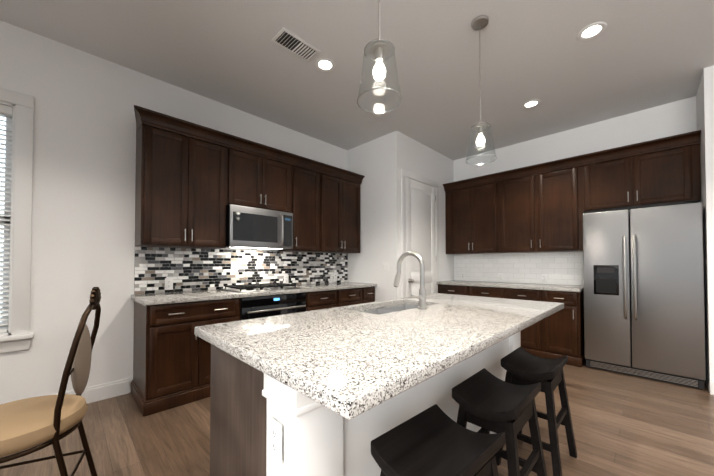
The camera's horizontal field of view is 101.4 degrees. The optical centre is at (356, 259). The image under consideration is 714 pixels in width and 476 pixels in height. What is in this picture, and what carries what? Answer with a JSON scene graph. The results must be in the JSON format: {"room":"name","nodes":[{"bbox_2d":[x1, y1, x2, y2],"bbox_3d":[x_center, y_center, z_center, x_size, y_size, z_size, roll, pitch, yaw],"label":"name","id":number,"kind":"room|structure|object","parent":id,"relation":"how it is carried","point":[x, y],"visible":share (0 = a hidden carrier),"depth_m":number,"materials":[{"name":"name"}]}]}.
{"room":"kitchen","nodes":[
{"label":"kitchen","id":0,"kind":"room"},
{"bbox_2d":[0,20,346,403],"bbox_3d":[-1.821,-0.269,3.173,8.170,3.050,0.150,1,-1,-45],"label":"wall","id":1,"kind":"structure","parent":0,"point":[83,192],"depth_m":2.53,"materials":[{"name":"paint"}]},
{"bbox_2d":[0,88,33,352],"bbox_3d":[-2.997,-0.296,1.962,1.135,1.995,0.198,1,-1,-45],"label":"window","id":2,"kind":"structure","parent":1,"relation":"in","point":[17,335],"depth_m":2.26,"materials":[{"name":"white"}]},
{"bbox_2d":[0,104,12,332],"bbox_3d":[-2.994,-0.314,1.960,0.871,1.736,0.060,1,-1,-45],"label":"window blinds","id":3,"kind":"object","parent":2,"relation":"attached to","point":[6,111],"visible":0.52,"depth_m":2.24,"materials":[{"name":"white plastic"}]},
{"bbox_2d":[55,378,128,403],"bbox_3d":[-3.390,1.161,1.465,3.570,0.135,0.016,1,-1,-45],"label":"baseboard","id":4,"kind":"structure","parent":1,"relation":"attached to","point":[91,394],"depth_m":2.60,"materials":[{"name":"white"}]},
{"bbox_2d":[135,109,237,248],"bbox_3d":[-1.712,-0.706,2.952,0.804,1.174,0.324,1,-1,-45],"label":"upper cabinet","id":5,"kind":"object","parent":1,"relation":"attached to","point":[193,180],"depth_m":2.78,"materials":[{"name":"brown wood"}]},
{"bbox_2d":[134,246,347,293],"bbox_3d":[-1.131,0.122,3.740,2.757,0.455,0.010,1,-1,-45],"label":"backsplash","id":6,"kind":"structure","parent":1,"relation":"attached to","point":[192,269],"depth_m":3.35,"materials":[{"name":"tile"}]},
{"bbox_2d":[165,278,172,289],"bbox_3d":[-1.902,0.253,2.955,0.072,0.116,0.006,1,-1,-45],"label":"electrical outlet","id":7,"kind":"object","parent":6,"relation":"attached to","point":[168,283],"visible":1,"depth_m":2.95,"materials":[{"name":"white plastic"}]},
{"bbox_2d":[284,275,288,282],"bbox_3d":[-0.947,0.269,3.909,0.072,0.116,0.006,1,-1,-45],"label":"electrical outlet","id":8,"kind":"object","parent":6,"relation":"attached to","point":[286,278],"visible":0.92,"depth_m":3.91,"materials":[{"name":"white plastic"}]},
{"bbox_2d":[238,137,293,212],"bbox_3d":[-1.200,-0.928,3.467,0.790,0.714,0.324,1,-1,-45],"label":"upper cabinet","id":9,"kind":"object","parent":1,"relation":"attached to","point":[265,174],"depth_m":3.37,"materials":[{"name":"brown wood"}]},
{"bbox_2d":[226,204,292,249],"bbox_3d":[-1.161,-0.347,3.419,0.762,0.442,0.432,1,-1,-45],"label":"microwave","id":10,"kind":"object","parent":9,"relation":"attached to","point":[252,228],"visible":0.98,"depth_m":3.26,"materials":[{"name":"silver metal"}]},
{"bbox_2d":[278,157,321,252],"bbox_3d":[-0.789,-0.691,3.873,0.519,1.174,0.324,1,-1,-45],"label":"upper cabinet","id":11,"kind":"object","parent":1,"relation":"attached to","point":[307,215],"depth_m":3.80,"materials":[{"name":"brown wood"}]},
{"bbox_2d":[322,165,361,252],"bbox_3d":[-0.327,-0.684,4.335,0.787,1.174,0.324,1,-1,-45],"label":"upper cabinet","id":12,"kind":"object","parent":1,"relation":"attached to","point":[340,189],"depth_m":4.19,"materials":[{"name":"brown wood"}]},
{"bbox_2d":[0,362,713,475],"bbox_3d":[0.864,1.262,0.458,8.170,0.100,7.750,1,-1,-45],"label":"floor","id":13,"kind":"structure","parent":0,"point":[626,425],"depth_m":2.05,"materials":[{"name":"brown wood"}]},
{"bbox_2d":[0,287,100,475],"bbox_3d":[-1.544,0.684,1.343,0.534,1.090,0.494,1,-1,-31],"label":"dining chair","id":14,"kind":"object","parent":13,"relation":"on","point":[27,423],"visible":1,"depth_m":1.34,"materials":[{"name":"fabric"}]},
{"bbox_2d":[131,298,239,416],"bbox_3d":[-1.623,0.814,2.808,0.760,0.872,0.618,1,-1,-45],"label":"base cabinet","id":15,"kind":"object","parent":13,"relation":"on","point":[171,360],"depth_m":2.49,"materials":[{"name":"brown wood"}]},
{"bbox_2d":[131,282,376,305],"bbox_3d":[-0.915,0.367,3.502,2.782,0.040,0.646,1,-1,-45],"label":"countertop","id":16,"kind":"structure","parent":15,"relation":"on","point":[170,297],"depth_m":2.85,"materials":[{"name":"stone"}]},
{"bbox_2d":[221,283,301,292],"bbox_3d":[-1.079,0.319,3.325,0.720,0.048,0.520,1,-1,-45],"label":"gas cooktop","id":17,"kind":"object","parent":16,"relation":"in","point":[245,288],"visible":1,"depth_m":3.19,"materials":[{"name":"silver metal"}]},
{"bbox_2d":[305,289,342,310],"bbox_3d":[-0.611,0.831,3.818,0.561,0.872,0.618,1,-1,-45],"label":"base cabinet","id":18,"kind":"object","parent":13,"relation":"on","point":[317,300],"depth_m":3.60,"materials":[{"name":"brown wood"}]},
{"bbox_2d":[240,292,305,319],"bbox_3d":[-1.062,0.823,3.328,0.762,0.873,0.674,1,-1,-45],"label":"built-in oven","id":19,"kind":"object","parent":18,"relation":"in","point":[262,306],"visible":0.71,"depth_m":3.08,"materials":[{"name":"black"}]},
{"bbox_2d":[343,287,366,305],"bbox_3d":[-0.300,0.836,4.129,0.602,0.872,0.618,1,-1,-45],"label":"base cabinet","id":20,"kind":"object","parent":13,"relation":"on","point":[353,296],"depth_m":3.98,"materials":[{"name":"brown wood"}]},
{"bbox_2d":[210,331,520,475],"bbox_3d":[0.294,0.798,1.840,2.109,0.874,0.771,1,-1,-45],"label":"kitchen island","id":21,"kind":"object","parent":13,"relation":"on","point":[258,427],"depth_m":1.08,"materials":[{"name":"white wood"}]},
{"bbox_2d":[194,293,563,422],"bbox_3d":[0.391,0.338,1.754,2.190,0.040,1.040,1,-1,-45],"label":"island countertop","id":22,"kind":"structure","parent":21,"relation":"on","point":[349,361],"depth_m":1.11,"materials":[{"name":"white stone"}]},
{"bbox_2d":[360,304,417,314],"bbox_3d":[0.257,0.465,2.021,0.724,0.204,0.354,1,-1,-45],"label":"sink","id":23,"kind":"object","parent":22,"relation":"in","point":[388,308],"depth_m":2.20,"materials":[{"name":"silver metal"}]},
{"bbox_2d":[393,251,426,308],"bbox_3d":[0.320,0.134,1.929,0.147,0.374,0.263,1,-1,-45],"label":"faucet","id":24,"kind":"object","parent":22,"relation":"on","point":[422,291],"depth_m":1.88,"materials":[{"name":"silver metal"}]},
{"bbox_2d":[367,287,374,302],"bbox_3d":[-0.066,0.840,4.363,0.343,0.872,0.618,1,-1,-45],"label":"base cabinet","id":25,"kind":"object","parent":13,"relation":"on","point":[370,290],"depth_m":4.20,"materials":[{"name":"brown wood"}]},
{"bbox_2d":[371,404,504,475],"bbox_3d":[0.277,0.907,0.974,0.444,0.626,0.350,1,-1,-42],"label":"stool","id":26,"kind":"object","parent":13,"relation":"on","point":[435,440],"visible":1,"depth_m":0.97,"materials":[{"name":"black wood"}]},
{"bbox_2d":[438,284,469,295],"bbox_3d":[1.693,0.846,4.764,0.618,0.872,0.532,1,-1,-45],"label":"base cabinet","id":27,"kind":"object","parent":13,"relation":"on","point":[445,289],"depth_m":4.53,"materials":[{"name":"brown wood"}]},
{"bbox_2d":[470,286,509,298],"bbox_3d":[2.089,0.840,4.368,0.618,0.872,0.589,1,-1,-45],"label":"base cabinet","id":28,"kind":"object","parent":13,"relation":"on","point":[494,292],"depth_m":4.14,"materials":[{"name":"brown wood"}]},
{"bbox_2d":[452,368,546,475],"bbox_3d":[0.670,0.914,1.387,0.444,0.626,0.350,1,-1,-45],"label":"stool","id":29,"kind":"object","parent":13,"relation":"on","point":[486,400],"visible":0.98,"depth_m":1.33,"materials":[{"name":"black wood"}]},
{"bbox_2d":[510,288,549,358],"bbox_3d":[2.398,0.835,4.059,0.618,0.872,0.585,1,-1,-45],"label":"base cabinet","id":30,"kind":"object","parent":13,"relation":"on","point":[535,339],"depth_m":3.73,"materials":[{"name":"brown wood"}]},
{"bbox_2d":[495,347,576,475],"bbox_3d":[1.102,0.921,1.804,0.444,0.626,0.350,1,-1,-45],"label":"stool","id":31,"kind":"object","parent":13,"relation":"on","point":[520,366],"visible":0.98,"depth_m":1.73,"materials":[{"name":"black wood"}]},
{"bbox_2d":[550,291,585,366],"bbox_3d":[2.663,0.830,3.793,0.618,0.872,0.460,1,-1,-45],"label":"base cabinet","id":32,"kind":"object","parent":13,"relation":"on","point":[559,334],"depth_m":3.51,"materials":[{"name":"brown wood"}]},
{"bbox_2d":[436,280,583,291],"bbox_3d":[2.157,0.380,4.287,0.646,0.040,1.875,1,-1,-45],"label":"countertop","id":33,"kind":"structure","parent":32,"relation":"on","point":[568,288],"depth_m":4.01,"materials":[{"name":"stone"}]},
{"bbox_2d":[583,202,705,388],"bbox_3d":[3.143,0.362,3.265,0.660,1.792,0.910,1,-1,-45],"label":"fridge","id":34,"kind":"object","parent":13,"relation":"on","point":[643,282],"visible":1,"depth_m":3.03,"materials":[{"name":"grey metal"}]},
{"bbox_2d":[0,0,713,160],"bbox_3d":[0.864,-1.888,0.510,8.170,0.100,7.750,1,-1,-45],"label":"ceiling","id":35,"kind":"structure","parent":0,"point":[636,56],"depth_m":2.60,"materials":[{"name":"paint"}]},
{"bbox_2d":[271,27,320,61],"bbox_3d":[-0.510,-1.798,2.472,0.370,0.014,0.190,1,-1,-45],"label":"ceiling vent","id":36,"kind":"object","parent":35,"relation":"in","point":[288,40],"visible":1,"depth_m":2.46,"materials":[{"name":"white metal"}]},
{"bbox_2d":[315,58,334,71],"bbox_3d":[-0.294,-1.797,2.709,0.188,0.008,0.188,1,-1,-45],"label":"recessed light","id":37,"kind":"object","parent":35,"relation":"in","point":[325,64],"visible":1,"depth_m":2.70,"materials":[{"name":"white"}]},
{"bbox_2d":[357,0,401,112],"bbox_3d":[0.108,-1.291,1.420,0.219,1.061,0.219,1,-1,-45],"label":"pendant light","id":38,"kind":"object","parent":35,"relation":"hanging from","point":[378,49],"visible":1,"depth_m":1.40,"materials":[{"name":"clear glass"}]},
{"bbox_2d":[465,15,496,164],"bbox_3d":[0.936,-1.278,2.219,0.219,1.061,0.219,1,-1,-45],"label":"pendant light","id":39,"kind":"object","parent":35,"relation":"hanging from","point":[480,22],"visible":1,"depth_m":2.21,"materials":[{"name":"clear glass"}]},
{"bbox_2d":[522,100,540,108],"bbox_3d":[2.011,-1.786,3.372,0.188,0.008,0.188,1,-1,-45],"label":"recessed light","id":40,"kind":"object","parent":35,"relation":"in","point":[530,104],"visible":1,"depth_m":3.37,"materials":[{"name":"white"}]},
{"bbox_2d":[577,22,606,40],"bbox_3d":[1.862,-1.804,2.319,0.188,0.008,0.188,1,-1,-45],"label":"recessed light","id":41,"kind":"object","parent":35,"relation":"in","point":[592,31],"visible":1,"depth_m":2.32,"materials":[{"name":"white"}]},
{"bbox_2d":[347,131,453,301],"bbox_3d":[0.782,-0.239,4.960,1.660,3.050,1.000,1,-1,-45],"label":"wall","id":42,"kind":"structure","parent":0,"point":[379,163],"depth_m":4.33,"materials":[{"name":"paint"}]},
{"bbox_2d":[401,169,438,297],"bbox_3d":[0.978,0.009,4.427,1.000,2.535,0.020,1,-1,-45],"label":"door frame","id":43,"kind":"structure","parent":42,"relation":"attached to","point":[411,175],"depth_m":4.13,"materials":[{"name":"white wood"}]},
{"bbox_2d":[406,177,436,296],"bbox_3d":[1.007,0.051,4.405,0.822,2.428,0.092,1,-1,-45],"label":"pantry door","id":44,"kind":"structure","parent":42,"relation":"in","point":[420,221],"depth_m":4.40,"materials":[{"name":"white wood"}]},
{"bbox_2d":[453,96,696,285],"bbox_3d":[3.701,-0.266,3.318,0.150,3.050,7.750,1,-1,-45],"label":"wall","id":45,"kind":"structure","parent":0,"point":[667,120],"depth_m":3.85,"materials":[{"name":"paint"}]},
{"bbox_2d":[443,174,498,253],"bbox_3d":[1.916,-0.676,4.775,0.323,1.174,0.868,1,-1,-45],"label":"upper cabinet","id":46,"kind":"object","parent":45,"relation":"attached to","point":[472,204],"depth_m":4.62,"materials":[{"name":"brown wood"}]},
{"bbox_2d":[454,251,583,285],"bbox_3d":[2.381,0.135,4.518,0.009,0.455,1.869,1,-1,-45],"label":"backsplash","id":47,"kind":"structure","parent":45,"relation":"attached to","point":[562,268],"depth_m":4.39,"materials":[{"name":"tile"}]},
{"bbox_2d":[498,273,502,280],"bbox_3d":[2.270,0.280,4.614,0.006,0.116,0.072,1,-1,-45],"label":"electrical outlet","id":48,"kind":"object","parent":47,"relation":"attached to","point":[500,276],"visible":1,"depth_m":4.61,"materials":[{"name":"white plastic"}]},
{"bbox_2d":[541,274,546,281],"bbox_3d":[2.687,0.273,4.197,0.006,0.116,0.072,1,-1,-45],"label":"electrical outlet","id":49,"kind":"object","parent":47,"relation":"attached to","point":[543,277],"visible":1,"depth_m":4.20,"materials":[{"name":"white plastic"}]},
{"bbox_2d":[499,154,590,252],"bbox_3d":[2.603,-0.688,4.088,0.323,1.174,1.075,1,-1,-45],"label":"upper cabinet","id":50,"kind":"object","parent":45,"relation":"attached to","point":[543,207],"depth_m":3.93,"materials":[{"name":"brown wood"}]},
{"bbox_2d":[591,130,700,212],"bbox_3d":[3.270,-0.944,3.424,0.323,0.684,0.961,1,-1,-45],"label":"upper cabinet","id":51,"kind":"object","parent":45,"relation":"attached to","point":[664,171],"depth_m":3.24,"materials":[{"name":"brown wood"}]},
{"bbox_2d":[696,65,713,391],"bbox_3d":[3.543,-0.273,2.918,0.640,3.050,0.120,1,-1,-45],"label":"wall","id":52,"kind":"structure","parent":0,"point":[705,107],"depth_m":2.73,"materials":[{"name":"paint"}]},
{"label":"outside","id":53,"kind":"structure","parent":0,"visible":0},
{"bbox_2d":[0,116,5,321],"bbox_3d":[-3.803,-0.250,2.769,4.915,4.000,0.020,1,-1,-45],"label":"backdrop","id":54,"kind":"structure","parent":53,"point":[2,146],"depth_m":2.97,"materials":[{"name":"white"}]}
]}

